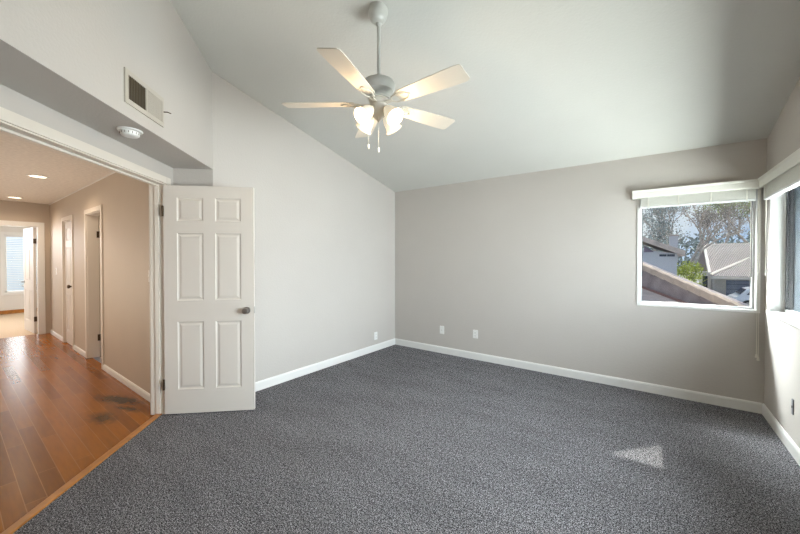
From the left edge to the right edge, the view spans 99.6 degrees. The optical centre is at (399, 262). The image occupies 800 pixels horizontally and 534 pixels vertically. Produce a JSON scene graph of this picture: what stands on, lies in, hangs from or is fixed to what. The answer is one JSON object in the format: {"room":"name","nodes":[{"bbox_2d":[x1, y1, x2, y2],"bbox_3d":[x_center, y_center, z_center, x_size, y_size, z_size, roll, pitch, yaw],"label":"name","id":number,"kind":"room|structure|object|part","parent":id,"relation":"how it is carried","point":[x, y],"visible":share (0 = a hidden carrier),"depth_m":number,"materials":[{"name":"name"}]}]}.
{"room":"empty bedroom","nodes":[
{"label":"empty bedroom","id":0,"kind":"room"},
{"bbox_2d":[0,226,31,310],"bbox_3d":[-8.604,0.070,6.968,4.120,2.500,4.400,0,1,36],"label":"wall","id":1,"kind":"structure","parent":0,"point":[7,302],"depth_m":8.55,"materials":[{"name":"white paint"}]},
{"bbox_2d":[0,309,23,313],"bbox_3d":[-10.159,1.261,8.129,0.015,0.090,4.200,0,1,36],"label":"baseboard","id":2,"kind":"structure","parent":1,"relation":"attached to","point":[17,310],"depth_m":8.55,"materials":[{"name":"brown wood"}]},
{"bbox_2d":[0,232,36,295],"bbox_3d":[-9.695,0.033,8.816,0.110,1.590,0.940,0,1,36],"label":"window","id":3,"kind":"structure","parent":1,"relation":"in","point":[4,291],"depth_m":8.46,"materials":[{"name":"white plastic"}]},
{"bbox_3d":[-9.659,0.034,8.790,0.020,1.590,0.940,0,1,36],"label":"casing","id":4,"kind":"part","parent":3,"relation":"part of","materials":[{"name":"white paint"}]},
{"bbox_2d":[5,235,36,289],"bbox_3d":[-9.681,0.004,8.806,0.035,1.390,0.800,0,1,36],"label":"window blind","id":5,"kind":"object","parent":3,"relation":"attached to","point":[5,235],"visible":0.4,"depth_m":8.62,"materials":[{"name":"white plastic"}]},
{"bbox_3d":[-9.681,-0.666,8.798,0.035,0.050,0.800,0,1,36],"label":"head rail","id":6,"kind":"part","parent":5,"relation":"part of","materials":[{"name":"white plastic"}]},
{"bbox_2d":[0,200,50,333],"bbox_3d":[-7.025,0.109,5.741,0.120,2.450,1.499,0,1,36],"label":"wall","id":7,"kind":"structure","parent":0,"point":[9,210],"depth_m":6.19,"materials":[{"name":"beige paint"}]},
{"bbox_2d":[0,220,45,333],"bbox_3d":[-6.891,0.304,5.915,0.141,2.055,0.925,0,1,36],"label":"trim","id":8,"kind":"structure","parent":7,"relation":"attached to","point":[40,234],"depth_m":6.20,"materials":[{"name":"white paint"}]},
{"bbox_2d":[21,227,36,332],"bbox_3d":[-7.064,0.336,6.413,0.754,1.960,0.096,0,1,33],"label":"door","id":9,"kind":"structure","parent":7,"relation":"in","point":[29,234],"depth_m":6.37,"materials":[{"name":"beige paint"}]},
{"bbox_2d":[94,216,100,362],"bbox_3d":[-3.297,0.149,5.304,2.600,2.620,1.980,0,1,36],"label":"wall","id":10,"kind":"structure","parent":0,"point":[98,359],"depth_m":5.34,"materials":[{"name":"beige paint"}]},
{"bbox_2d":[49,173,149,392],"bbox_3d":[-4.419,0.119,4.826,5.400,2.450,0.120,0,1,36],"label":"wall","id":11,"kind":"structure","parent":0,"point":[124,199],"depth_m":3.90,"materials":[{"name":"beige paint"}]},
{"bbox_2d":[50,330,62,341],"bbox_3d":[-6.078,1.296,5.981,1.105,0.070,0.014,0,1,36],"label":"baseboard","id":12,"kind":"structure","parent":11,"relation":"attached to","point":[52,332],"depth_m":5.95,"materials":[{"name":"white paint"}]},
{"bbox_2d":[61,215,74,348],"bbox_3d":[-5.283,0.303,5.459,0.776,2.068,0.141,0,1,36],"label":"trim","id":13,"kind":"structure","parent":11,"relation":"attached to","point":[64,219],"depth_m":5.59,"materials":[{"name":"beige paint"}]},
{"bbox_2d":[65,221,71,344],"bbox_3d":[-5.317,0.338,5.413,0.628,1.980,0.106,0,1,36],"label":"door","id":14,"kind":"structure","parent":11,"relation":"in","point":[68,266],"depth_m":5.48,"materials":[{"name":"beige paint"}]},
{"bbox_2d":[73,345,85,357],"bbox_3d":[-4.708,1.308,4.970,0.740,0.070,0.014,0,1,36],"label":"baseboard","id":15,"kind":"structure","parent":11,"relation":"attached to","point":[77,349],"depth_m":4.96,"materials":[{"name":"white paint"}]},
{"bbox_2d":[49,172,115,204],"bbox_3d":[-4.401,-1.048,4.719,5.300,0.012,0.010,0,1,36],"label":"trim","id":16,"kind":"structure","parent":11,"relation":"attached to","point":[112,172],"depth_m":4.48,"materials":[{"name":"white paint"}]},
{"bbox_2d":[84,205,103,369],"bbox_3d":[-4.028,0.314,4.533,0.856,2.068,0.141,0,1,36],"label":"trim","id":17,"kind":"structure","parent":11,"relation":"attached to","point":[91,221],"depth_m":4.72,"materials":[{"name":"beige paint"}]},
{"bbox_2d":[97,217,100,347],"bbox_3d":[-4.026,0.342,5.043,0.106,1.980,0.730,0,1,36],"label":"door","id":18,"kind":"structure","parent":11,"relation":"in","point":[98,232],"depth_m":4.79,"materials":[{"name":"beige paint"}]},
{"bbox_2d":[103,364,149,401],"bbox_3d":[-2.978,1.323,3.694,1.840,0.070,0.014,0,1,36],"label":"baseboard","id":19,"kind":"structure","parent":11,"relation":"attached to","point":[125,381],"depth_m":3.68,"materials":[{"name":"white paint"}]},
{"bbox_2d":[0,0,212,184],"bbox_3d":[-1.832,-0.507,1.810,0.469,3.772,2.740,0,1,-7],"label":"wall","id":20,"kind":"structure","parent":0,"point":[63,62],"depth_m":1.95,"materials":[{"name":"beige paint"}]},
{"bbox_2d":[0,126,157,185],"bbox_3d":[-2.066,-0.673,2.210,0.035,0.015,1.595,0,1,-7],"label":"trim","id":21,"kind":"structure","parent":20,"relation":"attached to","point":[2,129],"depth_m":2.07,"materials":[{"name":"beige paint"}]},
{"bbox_2d":[0,120,165,414],"bbox_3d":[-2.058,0.337,2.223,0.129,2.075,1.635,0,1,-7],"label":"trim","id":22,"kind":"structure","parent":20,"relation":"attached to","point":[156,192],"depth_m":3.01,"materials":[{"name":"beige paint"}]},
{"bbox_2d":[0,107,170,184],"bbox_3d":[-1.990,0.312,2.231,0.016,2.125,1.745,0,1,-7],"label":"trim","id":23,"kind":"structure","parent":20,"relation":"attached to","point":[7,116],"depth_m":2.02,"materials":[{"name":"beige paint"}]},
{"bbox_2d":[116,126,142,138],"bbox_3d":[-1.772,-0.844,2.217,0.140,0.043,0.140,0,1,36],"label":"smoke detector","id":24,"kind":"object","parent":20,"relation":"attached to","point":[129,132],"visible":1,"depth_m":2.18,"materials":[{"name":"white plastic"}]},
{"bbox_3d":[-1.772,-0.861,2.217,0.140,0.010,0.140,0,1,36],"label":"mounting plate","id":25,"kind":"part","parent":24,"relation":"part of","materials":[{"name":"white plastic"}]},
{"bbox_2d":[124,67,170,126],"bbox_3d":[-1.637,-1.044,2.187,0.046,0.202,0.421,0,1,-2],"label":"air vent","id":26,"kind":"object","parent":20,"relation":"in","point":[137,94],"visible":1,"depth_m":2.15,"materials":[{"name":"beige paint"}]},
{"bbox_2d":[149,192,150,410],"bbox_3d":[-2.126,0.315,2.214,0.016,2.120,1.725,0,1,-7],"label":"trim","id":27,"kind":"structure","parent":20,"relation":"attached to","point":[149,192],"depth_m":3.01,"materials":[{"name":"beige paint"}]},
{"bbox_2d":[161,185,254,413],"bbox_3d":[-1.721,0.337,3.056,0.776,2.032,0.177,0,1,-7],"label":"door","id":28,"kind":"structure","parent":20,"relation":"in","point":[209,231],"depth_m":3.04,"materials":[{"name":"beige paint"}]},
{"bbox_3d":[-1.391,0.438,3.045,0.066,0.066,0.071,0,1,-7],"label":"knob","id":29,"kind":"part","parent":28,"relation":"part of","materials":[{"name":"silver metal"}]},
{"bbox_2d":[173,72,394,381],"bbox_3d":[-1.141,-0.295,4.385,0.394,3.290,3.299,0,1,36],"label":"wall","id":30,"kind":"structure","parent":0,"point":[325,227],"depth_m":4.03,"materials":[{"name":"beige paint"}]},
{"bbox_2d":[255,338,394,391],"bbox_3d":[-0.919,1.302,4.361,0.014,0.096,2.844,0,1,36],"label":"baseboard","id":31,"kind":"structure","parent":30,"relation":"attached to","point":[293,374],"depth_m":4.20,"materials":[{"name":"white paint"}]},
{"bbox_2d":[0,312,799,533],"bbox_3d":[-4.344,1.408,4.540,14.038,0.120,6.624,0,1,36],"label":"floor","id":32,"kind":"structure","parent":0,"point":[394,439],"depth_m":2.39,"materials":[{"name":"grey carpet"}]},
{"bbox_2d":[1,413,161,533],"bbox_3d":[-2.056,1.375,2.207,0.050,0.020,1.940,0,1,-7],"label":"trim","id":33,"kind":"structure","parent":32,"relation":"on","point":[65,487],"depth_m":2.10,"materials":[{"name":"brown wood"}]},
{"bbox_2d":[0,0,799,203],"bbox_3d":[-2.653,-1.939,3.273,10.058,1.803,6.854,0,1,36],"label":"ceiling","id":34,"kind":"structure","parent":0,"point":[552,84],"depth_m":2.73,"materials":[{"name":"white paint"}]},
{"bbox_2d":[6,196,23,198],"bbox_3d":[-6.325,-1.060,5.548,0.196,0.008,0.196,0,1,36],"label":"recessed light","id":35,"kind":"object","parent":34,"relation":"in","point":[6,196],"visible":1,"depth_m":5.54,"materials":[{"name":"white paint"}]},
{"bbox_2d":[26,174,48,178],"bbox_3d":[-4.418,-1.044,4.123,0.196,0.008,0.196,0,1,36],"label":"recessed light","id":36,"kind":"object","parent":34,"relation":"in","point":[29,175],"visible":1,"depth_m":4.12,"materials":[{"name":"white paint"}]},
{"bbox_2d":[281,1,469,152],"bbox_3d":[-0.114,-1.242,2.288,1.227,0.999,1.279,0,1,36],"label":"ceiling fan","id":37,"kind":"object","parent":34,"relation":"hanging from","point":[378,88],"visible":1,"depth_m":2.24,"materials":[{"name":"white metal"}]},
{"bbox_3d":[-0.555,-1.085,2.332,0.490,0.036,0.141,0,1,2],"label":"blade","id":38,"kind":"part","parent":37,"relation":"part of","materials":[{"name":"beige wood"}]},
{"bbox_3d":[-0.285,-1.080,1.932,0.142,0.036,0.490,0,1,20],"label":"blade","id":39,"kind":"part","parent":37,"relation":"part of","materials":[{"name":"beige wood"}]},
{"bbox_3d":[-0.231,-0.975,2.225,0.124,0.139,0.139,0,1,36],"label":"lamp shade","id":40,"kind":"part","parent":37,"relation":"part of","materials":[{"name":"beige glass"}]},
{"bbox_3d":[-0.239,-0.977,2.405,0.139,0.139,0.124,0,1,36],"label":"lamp shade","id":41,"kind":"part","parent":37,"relation":"part of","materials":[{"name":"beige glass"}]},
{"bbox_3d":[-0.219,-0.992,2.237,0.058,0.078,0.080,0,1,36],"label":"bulb","id":42,"kind":"part","parent":37,"relation":"part of","materials":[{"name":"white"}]},
{"bbox_3d":[-0.258,-1.089,2.711,0.141,0.036,0.490,0,1,-16],"label":"blade","id":43,"kind":"part","parent":37,"relation":"part of","materials":[{"name":"beige"}]},
{"bbox_3d":[-0.059,-0.977,2.413,0.124,0.139,0.139,0,1,36],"label":"lamp shade","id":44,"kind":"part","parent":37,"relation":"part of","materials":[{"name":"beige glass"}]},
{"bbox_3d":[-0.063,-0.992,2.245,0.080,0.078,0.058,0,1,36],"label":"bulb","id":45,"kind":"part","parent":37,"relation":"part of","materials":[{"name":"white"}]},
{"bbox_3d":[-0.051,-0.975,2.233,0.139,0.139,0.124,0,1,36],"label":"lamp shade","id":46,"kind":"part","parent":37,"relation":"part of","materials":[{"name":"beige glass"}]},
{"bbox_3d":[0.193,-1.087,2.547,0.490,0.036,0.142,0,1,-34],"label":"blade","id":47,"kind":"part","parent":37,"relation":"part of","materials":[{"name":"beige wood"}]},
{"bbox_3d":[0.175,-1.082,2.063,0.492,0.035,0.145,0,1,36],"label":"blade","id":48,"kind":"part","parent":37,"relation":"part of","materials":[{"name":"beige wood"}]},
{"bbox_2d":[395,138,766,403],"bbox_3d":[1.638,0.105,4.309,4.414,2.490,0.130,0,1,36],"label":"wall","id":49,"kind":"structure","parent":0,"point":[542,264],"depth_m":3.98,"materials":[{"name":"beige paint"}]},
{"bbox_2d":[440,326,443,333],"bbox_3d":[0.616,1.001,4.981,0.072,0.116,0.018,0,1,36],"label":"cable wall plate","id":50,"kind":"object","parent":49,"relation":"attached to","point":[441,327],"visible":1,"depth_m":4.98,"materials":[{"name":"white plastic"}]},
{"bbox_2d":[473,330,477,338],"bbox_3d":[1.042,0.996,4.672,0.072,0.116,0.010,0,1,36],"label":"electrical outlet","id":51,"kind":"object","parent":49,"relation":"attached to","point":[475,332],"visible":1,"depth_m":4.67,"materials":[{"name":"white plastic"}]},
{"bbox_2d":[395,338,761,413],"bbox_3d":[1.591,1.303,4.268,4.136,0.096,0.014,0,1,36],"label":"baseboard","id":52,"kind":"structure","parent":49,"relation":"attached to","point":[745,405],"depth_m":3.76,"materials":[{"name":"white paint"}]},
{"bbox_2d":[637,188,761,312],"bbox_3d":[2.913,-0.105,3.358,0.912,1.127,0.133,0,1,36],"label":"window","id":53,"kind":"structure","parent":49,"relation":"in","point":[754,304],"depth_m":3.18,"materials":[{"name":"white paint"}]},
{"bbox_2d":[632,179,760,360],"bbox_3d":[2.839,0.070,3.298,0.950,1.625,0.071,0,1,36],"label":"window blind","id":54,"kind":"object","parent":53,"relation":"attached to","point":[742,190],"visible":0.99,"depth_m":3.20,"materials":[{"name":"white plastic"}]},
{"bbox_3d":[2.862,-0.565,3.289,0.839,0.018,0.047,0,1,36],"label":"rail","id":55,"kind":"part","parent":54,"relation":"part of","materials":[{"name":"white plastic"}]},
{"bbox_3d":[3.179,-0.123,3.063,0.008,1.075,0.007,0,1,36],"label":"cord","id":56,"kind":"part","parent":54,"relation":"part of","materials":[{"name":"white fabric"}]},
{"bbox_3d":[3.204,0.085,3.028,0.008,1.490,0.007,0,1,36],"label":"cord","id":57,"kind":"part","parent":54,"relation":"part of","materials":[{"name":"white plastic"}]},
{"bbox_3d":[3.217,0.098,3.025,0.008,1.515,0.007,0,1,36],"label":"cord","id":58,"kind":"part","parent":54,"relation":"part of","materials":[{"name":"white plastic"}]},
{"bbox_2d":[764,78,799,447],"bbox_3d":[1.357,-0.668,0.311,0.130,4.129,6.624,0,1,36],"label":"wall","id":59,"kind":"structure","parent":0,"point":[782,339],"depth_m":2.62,"materials":[{"name":"beige paint"}]},
{"bbox_2d":[762,403,799,465],"bbox_3d":[1.300,1.348,0.377,0.014,0.096,6.624,0,1,36],"label":"baseboard","id":60,"kind":"structure","parent":59,"relation":"attached to","point":[794,450],"depth_m":2.57,"materials":[{"name":"white paint"}]},
{"bbox_2d":[766,186,799,328],"bbox_3d":[2.154,-0.092,1.410,0.155,1.109,3.688,0,1,36],"label":"window","id":61,"kind":"structure","parent":59,"relation":"in","point":[784,273],"depth_m":2.84,"materials":[{"name":"white plastic"}]},
{"bbox_2d":[758,148,799,275],"bbox_3d":[2.090,-0.294,1.474,0.071,0.855,3.750,0,1,36],"label":"window blind","id":62,"kind":"object","parent":61,"relation":"attached to","point":[783,177],"visible":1,"depth_m":2.52,"materials":[{"name":"white plastic"}]},
{"bbox_3d":[3.143,-0.271,2.903,0.007,0.775,0.008,0,1,36],"label":"cord","id":63,"kind":"part","parent":62,"relation":"part of","materials":[{"name":"white fabric"}]},
{"bbox_3d":[2.088,-0.531,1.449,0.047,0.018,3.640,0,1,36],"label":"rail","id":64,"kind":"part","parent":62,"relation":"part of","materials":[{"name":"white plastic"}]},
{"bbox_3d":[2.150,0.450,1.419,0.145,0.026,3.688,0,1,36],"label":"sill","id":65,"kind":"part","parent":61,"relation":"part of","materials":[{"name":"white paint"}]},
{"bbox_3d":[3.268,-0.117,2.831,0.048,1.031,0.018,0,1,36],"label":"screen frame","id":66,"kind":"part","parent":61,"relation":"part of","materials":[{"name":"grey metal"}]},
{"bbox_3d":[2.199,-0.104,1.391,0.040,1.083,3.642,0,1,36],"label":"frame","id":67,"kind":"part","parent":61,"relation":"part of","materials":[{"name":"white plastic"}]},
{"bbox_2d":[791,399,793,414],"bbox_3d":[2.814,1.037,2.422,0.009,0.110,0.028,0,1,36],"label":"wall jack","id":68,"kind":"object","parent":59,"relation":"attached to","point":[792,400],"visible":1,"depth_m":2.42,"materials":[{"name":"grey plastic"}]},
{"label":"outside","id":69,"kind":"structure","parent":0,"visible":0},
{"bbox_3d":[45.323,2.736,44.640,140.000,0.200,114.400,0,1,36],"label":"ground","id":70,"kind":"structure","parent":69,"visible":0},
{"bbox_2d":[643,234,684,274],"bbox_3d":[12.579,0.461,21.172,7.720,4.890,5.800,0,1,36],"label":"house","id":71,"kind":"structure","parent":70,"relation":"on","point":[667,260],"depth_m":17.40,"materials":[{"name":"grey paint"}]},
{"bbox_2d":[643,215,690,250],"bbox_3d":[24.216,-1.056,30.940,5.280,7.745,6.544,0,1,36],"label":"tree","id":72,"kind":"object","parent":70,"relation":"on","point":[660,234],"visible":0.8,"depth_m":30.83,"materials":[{"name":"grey plant"}]},
{"bbox_2d":[643,205,693,244],"bbox_3d":[37.039,-3.340,47.837,7.527,11.937,8.464,0,1,26],"label":"tree","id":73,"kind":"object","parent":70,"relation":"on","point":[660,211],"visible":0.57,"depth_m":47.24,"materials":[{"name":"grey plant"}]},
{"bbox_2d":[677,261,706,284],"bbox_3d":[18.833,1.347,22.280,2.206,3.114,2.192,0,1,36],"label":"bush","id":74,"kind":"object","parent":70,"relation":"on","point":[691,268],"visible":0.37,"depth_m":21.96,"materials":[{"name":"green plant"}]},
{"bbox_2d":[642,262,748,306],"bbox_3d":[5.453,1.411,5.941,5.544,3.862,6.510,0,1,36],"label":"roof","id":75,"kind":"structure","parent":70,"relation":"on","point":[658,284],"depth_m":5.48,"materials":[{"name":"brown paint"}]},
{"bbox_2d":[643,226,749,274],"bbox_3d":[60.791,-1.447,65.752,65.300,11.856,16.651,0,1,36],"label":"woods","id":76,"kind":"object","parent":70,"relation":"on","point":[696,240],"visible":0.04,"depth_m":66.55,"materials":[{"name":"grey plant"}]},
{"bbox_2d":[672,204,748,279],"bbox_3d":[23.246,-0.884,25.121,4.902,7.514,4.047,0,1,36],"label":"tree","id":77,"kind":"object","parent":70,"relation":"on","point":[705,213],"visible":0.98,"depth_m":25.05,"materials":[{"name":"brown plant"}]},
{"bbox_2d":[689,202,748,243],"bbox_3d":[33.304,-1.781,34.931,5.369,9.064,5.206,0,1,36],"label":"tree","id":78,"kind":"object","parent":70,"relation":"on","point":[730,209],"visible":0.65,"depth_m":34.02,"materials":[{"name":"green plant"}]},
{"bbox_2d":[689,201,750,242],"bbox_3d":[41.073,-4.233,39.217,13.534,13.919,10.289,0,1,-37],"label":"tree","id":79,"kind":"object","parent":70,"relation":"on","point":[748,203],"visible":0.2,"depth_m":38.41,"materials":[{"name":"green plant"}]},
{"bbox_2d":[693,243,750,295],"bbox_3d":[30.225,0.625,25.195,13.250,4.470,13.580,0,1,36],"label":"house","id":80,"kind":"structure","parent":70,"relation":"on","point":[727,265],"depth_m":24.66,"materials":[{"name":"beige paint"}]},
{"bbox_3d":[25.647,-0.177,24.913,9.015,2.172,0.439,0,1,-19],"label":"hip trim","id":81,"kind":"part","parent":80,"relation":"part of","materials":[{"name":"beige"}]},
{"bbox_3d":[23.461,2.067,22.434,2.640,1.650,0.060,0,1,36],"label":"garage door","id":82,"kind":"part","parent":80,"relation":"part of","materials":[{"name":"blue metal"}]},
{"bbox_2d":[728,287,750,304],"bbox_3d":[22.507,2.229,20.052,4.365,1.380,1.790,0,1,36],"label":"car","id":83,"kind":"object","parent":70,"relation":"on","point":[742,294],"visible":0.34,"depth_m":20.42,"materials":[{"name":"white paint"}]}
]}

